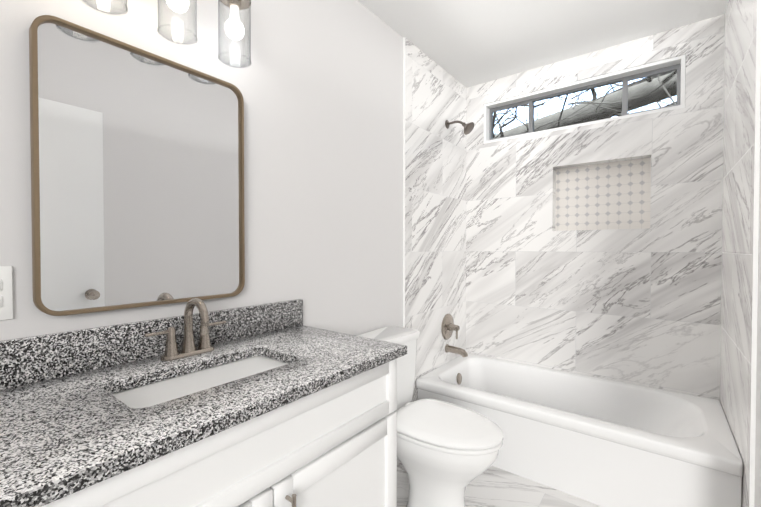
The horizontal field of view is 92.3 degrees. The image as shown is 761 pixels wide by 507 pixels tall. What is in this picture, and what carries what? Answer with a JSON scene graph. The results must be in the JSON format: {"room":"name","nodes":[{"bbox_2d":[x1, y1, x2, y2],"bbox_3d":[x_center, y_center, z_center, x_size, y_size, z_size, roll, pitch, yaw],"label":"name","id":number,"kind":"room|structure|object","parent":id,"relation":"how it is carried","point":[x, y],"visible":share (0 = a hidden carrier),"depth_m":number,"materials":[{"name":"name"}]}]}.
{"room":"bathroom","nodes":[
{"label":"bathroom","id":0,"kind":"room"},
{"bbox_2d":[0,0,402,340],"bbox_3d":[-0.263,0.009,1.809,0.120,2.617,3.220,1,1,38],"label":"wall","id":1,"kind":"structure","parent":0,"point":[318,84],"depth_m":1.55,"materials":[{"name":"white paint"}]},
{"bbox_2d":[0,266,12,319],"bbox_3d":[-0.914,0.095,0.860,0.008,0.129,0.070,1,1,38],"label":"electrical outlet plate","id":2,"kind":"object","parent":1,"relation":"attached to","point":[6,292],"visible":1,"depth_m":0.88,"materials":[{"name":"white plastic"}]},
{"bbox_2d":[29,15,244,315],"bbox_3d":[-0.686,-0.222,1.127,0.031,0.760,0.570,1,1,38],"label":"mirror","id":3,"kind":"object","parent":1,"relation":"attached to","point":[137,177],"visible":0.94,"depth_m":1.06,"materials":[{"name":"brown metal"}]},
{"bbox_2d":[0,299,302,386],"bbox_3d":[-0.725,0.262,1.095,0.020,0.112,1.252,1,1,38],"label":"backsplash","id":4,"kind":"structure","parent":1,"relation":"attached to","point":[32,359],"depth_m":1.04,"materials":[{"name":"grey stone"}]},
{"bbox_2d":[82,0,250,68],"bbox_3d":[-0.620,-0.826,1.087,0.175,0.381,0.464,1,1,38],"label":"sconce","id":5,"kind":"object","parent":1,"relation":"attached to","point":[234,28],"visible":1,"depth_m":1.19,"materials":[{"name":"clear glass"}]},
{"bbox_2d":[403,37,404,327],"bbox_3d":[0.144,-0.057,2.227,0.012,2.496,0.006,1,1,38],"label":"trim","id":6,"kind":"structure","parent":1,"relation":"attached to","point":[404,182],"depth_m":2.22,"materials":[{"name":"white"}]},
{"bbox_2d":[405,38,466,402],"bbox_3d":[0.412,-0.062,2.576,0.012,2.496,0.876,1,1,38],"label":"wall tiles","id":7,"kind":"structure","parent":1,"relation":"attached to","point":[435,208],"depth_m":2.50,"materials":[{"name":"tile"}]},
{"bbox_2d":[441,314,459,339],"bbox_3d":[0.526,0.535,2.647,0.092,0.189,0.189,1,1,38],"label":"tub valve","id":8,"kind":"object","parent":7,"relation":"attached to","point":[448,326],"visible":1,"depth_m":2.63,"materials":[{"name":"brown metal"}]},
{"bbox_2d":[445,344,467,356],"bbox_3d":[0.548,0.698,2.620,0.163,0.070,0.062,1,1,38],"label":"tub spout","id":9,"kind":"object","parent":7,"relation":"attached to","point":[455,350],"visible":1,"depth_m":2.61,"materials":[{"name":"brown metal"}]},
{"bbox_2d":[445,120,473,134],"bbox_3d":[0.562,-0.899,2.582,0.203,0.132,0.093,1,1,38],"label":"shower head","id":10,"kind":"object","parent":7,"relation":"attached to","point":[468,128],"visible":1,"depth_m":2.56},
{"bbox_2d":[397,458,601,506],"bbox_3d":[0.425,1.264,1.373,1.524,0.120,3.100,1,1,38],"label":"floor","id":11,"kind":"structure","parent":0,"point":[491,486],"depth_m":1.82,"materials":[{"name":"tile"}]},
{"bbox_2d":[24,351,406,506],"bbox_3d":[-0.511,0.781,0.935,0.561,0.858,1.235,1,1,38],"label":"bathroom vanity","id":12,"kind":"object","parent":11,"relation":"on","point":[277,404],"depth_m":0.89,"materials":[{"name":"painted wood"},{"name":"granite"},{"name":"brushed nickel"}]},
{"bbox_2d":[0,323,406,506],"bbox_3d":[-0.511,0.335,0.931,0.560,0.030,1.252,1,1,38],"label":"countertop","id":13,"kind":"structure","parent":12,"relation":"on","point":[60,432],"depth_m":0.79,"materials":[{"name":"grey stone"}]},
{"bbox_2d":[144,298,225,360],"bbox_3d":[-0.567,0.226,1.118,0.142,0.182,0.246,1,1,38],"label":"faucet","id":14,"kind":"object","parent":13,"relation":"on","point":[188,349],"visible":0.98,"depth_m":1.11,"materials":[{"name":"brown metal"}]},
{"bbox_2d":[124,351,283,402],"bbox_3d":[-0.459,0.412,1.000,0.243,0.150,0.458,1,1,38],"label":"sink","id":15,"kind":"object","parent":13,"relation":"in","point":[167,384],"depth_m":1.03,"materials":[{"name":"white ceramic"}]},
{"bbox_2d":[356,326,503,506],"bbox_3d":[0.209,0.811,1.722,0.731,0.776,0.464,1,1,38],"label":"toilet","id":16,"kind":"object","parent":11,"relation":"on","point":[447,453],"visible":0.65,"depth_m":1.58,"materials":[{"name":"white ceramic"}]},
{"bbox_2d":[416,353,742,506],"bbox_3d":[1.046,0.999,2.176,1.495,0.386,0.757,1,1,38],"label":"bathtub","id":17,"kind":"object","parent":11,"relation":"on","point":[602,442],"visible":0.79,"depth_m":1.88,"materials":[{"name":"white ceramic"}]},
{"bbox_2d":[357,0,728,87],"bbox_3d":[0.388,-1.342,1.287,1.764,0.100,3.220,1,1,38],"label":"ceiling","id":18,"kind":"structure","parent":0,"point":[467,43],"depth_m":2.10,"materials":[{"name":"white paint"}]},
{"bbox_2d":[466,14,724,400],"bbox_3d":[1.325,-0.001,2.523,1.524,2.617,0.150,1,1,38],"label":"wall","id":19,"kind":"structure","parent":0,"point":[594,250],"depth_m":2.35,"materials":[{"name":"tile"}]},
{"bbox_2d":[484,54,685,143],"bbox_3d":[1.306,-0.995,2.504,1.198,0.303,0.111,1,1,38],"label":"window","id":20,"kind":"structure","parent":19,"relation":"in","point":[625,76],"depth_m":2.40,"materials":[{"name":"white"}]},
{"bbox_2d":[754,108,760,506],"bbox_3d":[1.040,0.024,0.806,0.120,2.617,3.220,1,1,38],"label":"wall","id":21,"kind":"structure","parent":0,"point":[757,503],"depth_m":1.28,"materials":[{"name":"white paint"}]},
{"bbox_2d":[720,0,756,506],"bbox_3d":[1.610,-0.048,1.654,0.012,2.496,0.876,1,1,38],"label":"wall tiles","id":22,"kind":"structure","parent":21,"relation":"attached to","point":[738,199],"depth_m":1.57,"materials":[{"name":"tile"}]},
{"bbox_2d":[749,0,760,506],"bbox_3d":[1.340,-0.043,1.305,0.012,2.496,0.006,1,1,38],"label":"trim","id":23,"kind":"structure","parent":21,"relation":"attached to","point":[755,267],"depth_m":1.30,"materials":[{"name":"white"}]},
{"label":"outside","id":24,"kind":"structure","parent":0,"visible":0},
{"bbox_2d":[493,70,676,138],"bbox_3d":[3.272,-1.307,4.603,7.005,5.177,3.737,1,1,38],"label":"tree","id":25,"kind":"object","parent":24,"point":[633,90],"depth_m":4.54,"materials":[{"name":"grey plant"}]}
]}

